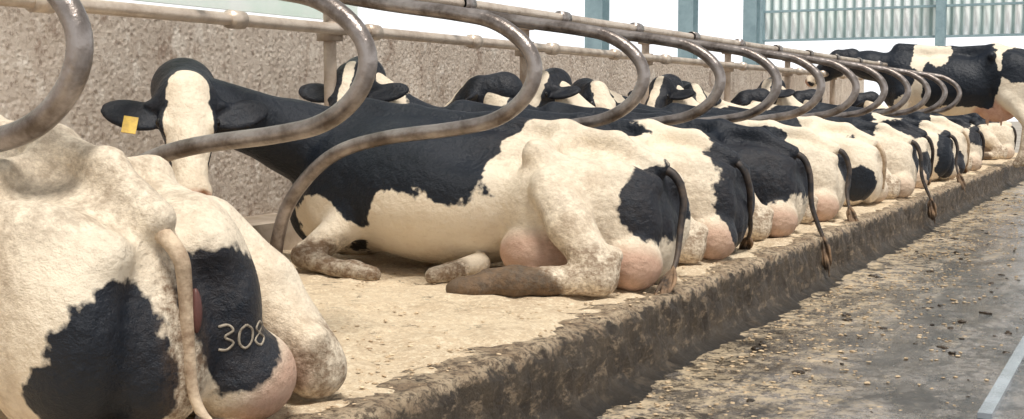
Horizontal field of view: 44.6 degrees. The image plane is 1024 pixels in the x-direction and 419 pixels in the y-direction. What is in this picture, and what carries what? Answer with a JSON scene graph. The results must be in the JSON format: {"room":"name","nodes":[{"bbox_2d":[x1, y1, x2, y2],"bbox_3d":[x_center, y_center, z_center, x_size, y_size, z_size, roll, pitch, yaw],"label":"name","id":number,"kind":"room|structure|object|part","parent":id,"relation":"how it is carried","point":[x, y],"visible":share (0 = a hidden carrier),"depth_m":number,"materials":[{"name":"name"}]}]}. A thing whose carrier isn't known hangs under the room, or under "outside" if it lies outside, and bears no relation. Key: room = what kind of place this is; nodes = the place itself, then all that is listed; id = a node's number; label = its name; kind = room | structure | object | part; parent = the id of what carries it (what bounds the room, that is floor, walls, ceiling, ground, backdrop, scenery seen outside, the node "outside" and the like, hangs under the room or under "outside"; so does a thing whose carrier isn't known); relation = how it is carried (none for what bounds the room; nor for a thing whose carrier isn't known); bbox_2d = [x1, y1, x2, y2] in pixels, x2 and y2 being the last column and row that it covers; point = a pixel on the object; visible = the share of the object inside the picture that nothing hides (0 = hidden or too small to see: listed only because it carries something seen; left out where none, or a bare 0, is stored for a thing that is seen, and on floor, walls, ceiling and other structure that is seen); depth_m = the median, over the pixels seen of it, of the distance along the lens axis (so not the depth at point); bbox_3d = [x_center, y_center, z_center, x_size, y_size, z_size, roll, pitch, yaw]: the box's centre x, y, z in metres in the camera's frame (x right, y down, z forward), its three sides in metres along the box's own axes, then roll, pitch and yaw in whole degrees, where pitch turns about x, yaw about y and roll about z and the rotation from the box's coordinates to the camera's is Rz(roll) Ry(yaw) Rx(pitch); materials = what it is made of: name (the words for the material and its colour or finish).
{"room":"farm building","nodes":[
{"label":"farm building","id":0,"kind":"room"},
{"bbox_2d":[133,0,357,19],"bbox_3d":[-2.340,-1.866,5.639,0.030,1.700,5.700,2,5,27],"label":"window","id":1,"kind":"structure","parent":0,"point":[273,7],"depth_m":7.33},
{"bbox_2d":[0,6,863,216],"bbox_3d":[0.302,-0.561,10.251,0.190,1.430,23.500,2,5,27],"label":"wall","id":2,"kind":"structure","parent":0,"point":[128,51],"depth_m":6.62,"materials":[{"name":"concrete"}]},
{"bbox_2d":[244,213,301,249],"bbox_3d":[0.541,-0.117,10.164,0.370,0.260,23.500,2,5,27],"label":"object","id":3,"kind":"structure","parent":2,"relation":"attached to","point":[263,224],"depth_m":6.48,"materials":[{"name":"concrete"}]},
{"bbox_2d":[0,153,1017,418],"bbox_3d":[1.531,-0.046,9.655,2.620,0.068,23.500,2,5,27],"label":"bedding","id":4,"kind":"structure","parent":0,"point":[422,296],"depth_m":4.50,"materials":[{"name":"beige sand"}]},
{"bbox_2d":[0,0,93,151],"bbox_3d":[-1.731,-0.191,3.213,1.774,1.372,0.160,2,5,27],"label":"loop","id":5,"kind":"object","parent":4,"relation":"on","point":[70,84],"visible":1,"depth_m":2.80,"materials":[{"name":"grey metal"}]},
{"bbox_2d":[0,115,346,418],"bbox_3d":[-1.520,-0.007,3.716,2.889,0.970,1.182,5,7,44],"label":"cow","id":6,"kind":"object","parent":4,"relation":"on","point":[128,291],"visible":0.96,"depth_m":2.75},
{"bbox_2d":[194,415,239,418],"bbox_3d":[-0.582,0.504,2.778,0.239,0.107,0.099,-2,5,-19],"label":"switch","id":7,"kind":"object","parent":6,"relation":"attached to","point":[197,416],"depth_m":2.75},
{"bbox_2d":[138,0,377,161],"bbox_3d":[-1.202,-0.277,4.230,1.774,1.372,0.160,2,5,27],"label":"loop","id":8,"kind":"object","parent":4,"relation":"on","point":[336,10],"visible":0.59,"depth_m":3.89,"materials":[{"name":"grey metal"}]},
{"bbox_2d":[316,14,342,105],"bbox_3d":[-0.971,-0.479,6.693,0.100,1.360,0.100,2,5,27],"label":"support post","id":9,"kind":"object","parent":4,"relation":"on","point":[329,40],"visible":0.29,"depth_m":6.64,"materials":[{"name":"grey metal"}]},
{"bbox_2d":[101,58,690,297],"bbox_3d":[-0.435,-0.158,5.522,2.415,1.038,1.364,2,5,27],"label":"cow","id":10,"kind":"object","parent":4,"relation":"on","point":[567,206],"visible":0.88,"depth_m":5.33},
{"bbox_2d":[654,266,676,294],"bbox_3d":[0.619,0.320,5.059,0.085,0.166,0.207,2,5,27],"label":"switch","id":11,"kind":"object","parent":10,"relation":"attached to","point":[667,283],"depth_m":5.05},
{"bbox_2d":[270,0,542,253],"bbox_3d":[-0.672,-0.362,5.247,1.774,1.372,0.160,2,5,27],"label":"loop","id":12,"kind":"object","parent":4,"relation":"on","point":[532,57],"visible":0.9,"depth_m":5.03,"materials":[{"name":"grey metal"}]},
{"bbox_2d":[515,27,533,83],"bbox_3d":[0.087,-0.650,8.728,0.100,1.360,0.100,2,5,27],"label":"support post","id":13,"kind":"object","parent":4,"relation":"on","point":[523,66],"visible":0.1,"depth_m":8.67,"materials":[{"name":"grey metal"}]},
{"bbox_2d":[298,56,754,263],"bbox_3d":[0.047,-0.286,6.604,2.427,1.080,1.180,2,5,26],"label":"cow","id":14,"kind":"object","parent":4,"relation":"on","point":[718,185],"visible":0.35,"depth_m":6.23},
{"bbox_2d":[739,237,753,249],"bbox_3d":[1.225,0.190,6.554,0.068,0.139,0.202,0,5,4],"label":"switch","id":15,"kind":"object","parent":14,"relation":"attached to","point":[747,243],"depth_m":6.50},
{"bbox_2d":[464,0,649,127],"bbox_3d":[-0.143,-0.447,6.265,1.774,1.372,0.160,2,5,27],"label":"loop","id":16,"kind":"object","parent":4,"relation":"on","point":[635,55],"visible":0.53,"depth_m":5.92,"materials":[{"name":"grey metal"}]},
{"bbox_2d":[284,206,877,415],"bbox_3d":[0.521,0.216,6.412,1.470,0.009,7.007,2,5,27],"label":"crumbs","id":17,"kind":"object","parent":4,"relation":"on","point":[390,355],"visible":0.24,"depth_m":3.97,"materials":[{"name":"beige"}]},
{"bbox_2d":[444,71,831,276],"bbox_3d":[0.629,-0.255,7.667,2.594,1.204,1.064,3,6,36],"label":"cow","id":18,"kind":"object","parent":4,"relation":"on","point":[782,179],"visible":0.3,"depth_m":7.22},
{"bbox_2d":[821,236,831,276],"bbox_3d":[1.804,0.267,7.189,0.078,0.243,0.077,2,5,27],"label":"switch","id":19,"kind":"object","parent":18,"relation":"attached to","point":[826,249],"depth_m":7.16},
{"bbox_2d":[555,11,725,125],"bbox_3d":[0.386,-0.532,7.282,1.774,1.372,0.160,2,5,27],"label":"loop","id":20,"kind":"object","parent":4,"relation":"on","point":[699,51],"visible":0.39,"depth_m":6.94,"materials":[{"name":"grey metal"}]},
{"bbox_2d":[638,42,652,103],"bbox_3d":[1.146,-0.820,10.763,0.100,1.360,0.100,2,5,27],"label":"support post","id":21,"kind":"object","parent":4,"relation":"on","point":[645,47],"visible":0.11,"depth_m":10.70,"materials":[{"name":"grey metal"}]},
{"bbox_2d":[529,68,858,223],"bbox_3d":[1.121,-0.435,8.650,2.554,1.118,1.191,3,5,28],"label":"cow","id":22,"kind":"object","parent":4,"relation":"on","point":[830,164],"visible":0.3,"depth_m":8.29},
{"bbox_2d":[846,205,858,220],"bbox_3d":[2.226,0.069,8.149,0.072,0.198,0.159,0,5,3],"label":"switch","id":23,"kind":"object","parent":22,"relation":"attached to","point":[851,215],"depth_m":8.15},
{"bbox_2d":[630,22,781,122],"bbox_3d":[0.915,-0.617,8.300,1.774,1.372,0.160,2,5,27],"label":"loop","id":24,"kind":"object","parent":4,"relation":"on","point":[751,54],"visible":0.42,"depth_m":7.95,"materials":[{"name":"grey metal"}]},
{"bbox_2d":[722,53,733,102],"bbox_3d":[2.204,-0.990,12.798,0.100,1.360,0.100,2,5,27],"label":"support post","id":25,"kind":"object","parent":4,"relation":"on","point":[727,91],"visible":0.2,"depth_m":12.74,"materials":[{"name":"grey metal"}]},
{"bbox_2d":[572,78,887,205],"bbox_3d":[1.666,-0.525,9.824,2.498,1.018,1.130,1,5,10],"label":"cow","id":26,"kind":"object","parent":4,"relation":"on","point":[867,157],"visible":0.32,"depth_m":9.37},
{"bbox_2d":[691,32,825,120],"bbox_3d":[1.445,-0.702,9.317,1.774,1.372,0.160,2,5,27],"label":"loop","id":27,"kind":"object","parent":4,"relation":"on","point":[815,72],"visible":0.37,"depth_m":8.97,"materials":[{"name":"grey metal"}]},
{"bbox_2d":[628,74,936,222],"bbox_3d":[2.239,-0.531,10.586,2.598,1.254,1.148,2,5,24],"label":"cow","id":28,"kind":"object","parent":4,"relation":"on","point":[900,150],"visible":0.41,"depth_m":10.26},
{"bbox_2d":[927,197,936,222],"bbox_3d":[3.438,0.011,10.223,0.078,0.235,0.079,2,5,24],"label":"switch","id":29,"kind":"object","parent":28,"relation":"attached to","point":[932,208],"depth_m":10.20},
{"bbox_2d":[782,60,792,88],"bbox_3d":[3.263,-1.160,14.832,0.100,1.360,0.100,2,5,27],"label":"support post","id":30,"kind":"object","parent":4,"relation":"on","point":[787,63],"visible":0.15,"depth_m":14.77,"materials":[{"name":"grey metal"}]},
{"bbox_2d":[735,39,859,118],"bbox_3d":[1.974,-0.787,10.335,1.774,1.372,0.160,2,5,27],"label":"loop","id":31,"kind":"object","parent":4,"relation":"on","point":[847,72],"visible":0.34,"depth_m":9.97,"materials":[{"name":"grey metal"}]},
{"bbox_2d":[682,81,934,188],"bbox_3d":[2.680,-0.689,11.680,2.409,1.038,1.173,2,5,25],"label":"cow","id":32,"kind":"object","parent":4,"relation":"on","point":[919,135],"visible":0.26,"depth_m":11.43},
{"bbox_2d":[774,45,887,117],"bbox_3d":[2.503,-0.872,11.352,1.774,1.372,0.160,2,5,27],"label":"loop","id":33,"kind":"object","parent":4,"relation":"on","point":[854,65],"visible":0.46,"depth_m":10.99,"materials":[{"name":"grey metal"}]},
{"bbox_2d":[829,78,836,104],"bbox_3d":[4.321,-1.330,16.867,0.100,1.360,0.100,2,5,27],"label":"support post","id":34,"kind":"object","parent":4,"relation":"on","point":[832,82],"visible":0.17,"depth_m":16.82,"materials":[{"name":"grey metal"}]},
{"bbox_2d":[0,0,864,79],"bbox_3d":[0.582,-1.195,9.487,0.086,0.086,22.500,2,5,27],"label":"rail","id":35,"kind":"object","parent":34,"relation":"attached to","point":[231,19],"visible":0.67,"depth_m":6.35,"materials":[{"name":"grey metal"}]},
{"bbox_2d":[731,88,965,190],"bbox_3d":[3.408,-0.752,12.996,2.598,1.024,1.128,2,5,27],"label":"cow","id":36,"kind":"object","parent":4,"relation":"on","point":[945,166],"visible":0.27,"depth_m":12.33},
{"bbox_2d":[956,172,965,190],"bbox_3d":[4.397,-0.272,12.224,0.070,0.197,0.155,0,5,-5],"label":"switch","id":37,"kind":"object","parent":36,"relation":"attached to","point":[959,177],"depth_m":12.21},
{"bbox_2d":[806,50,910,115],"bbox_3d":[3.032,-0.957,12.370,1.774,1.372,0.160,2,5,27],"label":"loop","id":38,"kind":"object","parent":4,"relation":"on","point":[897,75],"visible":0.41,"depth_m":12.00,"materials":[{"name":"grey metal"}]},
{"bbox_2d":[748,77,969,173],"bbox_3d":[3.755,-0.913,13.810,2.473,1.129,1.202,3,5,28],"label":"cow","id":39,"kind":"object","parent":4,"relation":"on","point":[785,97],"visible":0.23,"depth_m":13.53},
{"bbox_2d":[833,54,930,115],"bbox_3d":[3.562,-1.042,13.387,1.774,1.372,0.160,2,5,27],"label":"loop","id":40,"kind":"object","parent":4,"relation":"on","point":[909,73],"visible":0.39,"depth_m":13.02,"materials":[{"name":"grey metal"}]},
{"bbox_2d":[792,89,984,171],"bbox_3d":[4.246,-0.929,14.744,2.517,1.002,1.236,2,5,25],"label":"cow","id":41,"kind":"object","parent":4,"relation":"on","point":[977,140],"visible":0.2,"depth_m":14.36},
{"bbox_2d":[857,58,947,113],"bbox_3d":[4.091,-1.127,14.404,1.774,1.372,0.160,2,5,27],"label":"loop","id":42,"kind":"object","parent":4,"relation":"on","point":[933,78],"visible":0.38,"depth_m":14.02,"materials":[{"name":"grey metal"}]},
{"bbox_2d":[805,43,1023,167],"bbox_3d":[5.207,-1.335,15.791,3.004,1.540,0.723,3,5,28],"label":"cow","id":43,"kind":"object","parent":4,"relation":"on","point":[990,77],"visible":0.66,"depth_m":15.31},
{"bbox_2d":[876,61,961,113],"bbox_3d":[4.620,-1.212,15.422,1.774,1.372,0.160,2,5,27],"label":"loop","id":44,"kind":"object","parent":4,"relation":"on","point":[952,82],"visible":0.37,"depth_m":15.04,"materials":[{"name":"grey metal"}]},
{"bbox_2d":[851,91,1016,159],"bbox_3d":[5.846,-1.186,17.794,2.517,1.006,1.239,2,5,24],"label":"cow","id":45,"kind":"object","parent":4,"relation":"on","point":[1000,141],"visible":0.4,"depth_m":17.25},
{"bbox_2d":[597,181,1023,418],"bbox_3d":[6.569,0.137,10.723,5.160,0.017,27.000,2,5,27],"label":"floor","id":46,"kind":"structure","parent":0,"point":[903,393],"depth_m":5.28,"materials":[{"name":"concrete"}]},
{"bbox_2d":[285,157,1023,418],"bbox_3d":[2.691,0.143,9.062,0.446,0.317,23.490,2,5,27],"label":"kerb","id":47,"kind":"object","parent":46,"relation":"on","point":[592,365],"visible":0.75,"depth_m":4.74,"materials":[{"name":"grey concrete"}]},
{"bbox_2d":[622,192,1023,418],"bbox_3d":[3.522,0.305,8.693,1.532,0.013,12.990,2,5,27],"label":"crumbs","id":48,"kind":"object","parent":46,"relation":"on","point":[1009,194],"visible":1,"depth_m":5.95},
{"bbox_2d":[977,336,1023,418],"bbox_3d":[5.168,0.104,11.054,0.045,0.030,15.700,2,5,27],"label":"rail","id":49,"kind":"object","parent":46,"relation":"on","point":[992,402],"visible":1,"depth_m":4.53,"materials":[{"name":"metal"}]},
{"bbox_2d":[760,0,1023,45],"bbox_3d":[10.532,-3.894,21.187,13.030,6.250,0.360,2,5,27],"label":"cladding","id":50,"kind":"object","parent":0,"point":[780,20],"visible":0.88,"depth_m":23.18,"materials":[{"name":"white metal"}]},
{"bbox_3d":[4.782,-4.135,24.067,0.160,6.250,0.200,2,5,27],"label":"post","id":51,"kind":"part","parent":50,"relation":"part of","materials":[{"name":"blue metal"}]},
{"bbox_3d":[10.532,-3.019,21.227,13.000,0.040,0.100,2,5,27],"label":"rail","id":52,"kind":"part","parent":50,"relation":"part of","materials":[{"name":"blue metal"}]},
{"bbox_3d":[10.532,-3.567,21.181,13.000,0.040,0.100,2,5,27],"label":"rail","id":53,"kind":"part","parent":50,"relation":"part of","materials":[{"name":"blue metal"}]},
{"bbox_3d":[7.757,-4.006,22.531,0.160,6.250,0.200,2,5,27],"label":"post","id":54,"kind":"part","parent":50,"relation":"part of","materials":[{"name":"blue metal"}]},
{"label":"outside","id":55,"kind":"structure","parent":0,"visible":0},
{"bbox_2d":[1008,121,1021,152],"bbox_3d":[13.806,-0.999,26.644,120.000,0.270,120.000,2,5,27],"label":"ground","id":56,"kind":"structure","parent":55,"point":[1016,124],"depth_m":51.70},
{"bbox_2d":[585,0,609,49],"bbox_3d":[0.787,-2.580,11.469,0.170,5.250,0.180,2,5,27],"label":"steel column","id":57,"kind":"structure","parent":56,"relation":"on","point":[597,9],"depth_m":11.47,"materials":[{"name":"blue metal"}]},
{"bbox_2d":[678,0,697,58],"bbox_3d":[1.937,-2.765,13.681,0.170,5.250,0.180,2,5,27],"label":"steel column","id":58,"kind":"structure","parent":56,"relation":"on","point":[687,9],"depth_m":13.67,"materials":[{"name":"blue metal"}]},
{"bbox_2d":[742,0,760,64],"bbox_3d":[3.042,-2.942,15.804,0.170,5.250,0.180,2,5,27],"label":"steel column","id":59,"kind":"structure","parent":56,"relation":"on","point":[751,8],"depth_m":15.78,"materials":[{"name":"blue metal"}]},
{"bbox_3d":[5.149,-1.297,16.439,1.774,1.372,0.160,2,5,27],"label":"loop","id":60,"kind":"object","parent":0,"visible":0},
{"bbox_2d":[415,0,887,65],"bbox_3d":[1.257,-1.270,9.130,0.075,0.075,22.500,2,5,27],"label":"rail","id":61,"kind":"object","parent":60,"relation":"attached to","point":[489,6],"visible":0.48,"depth_m":7.94,"materials":[{"name":"grey metal"}]}
]}

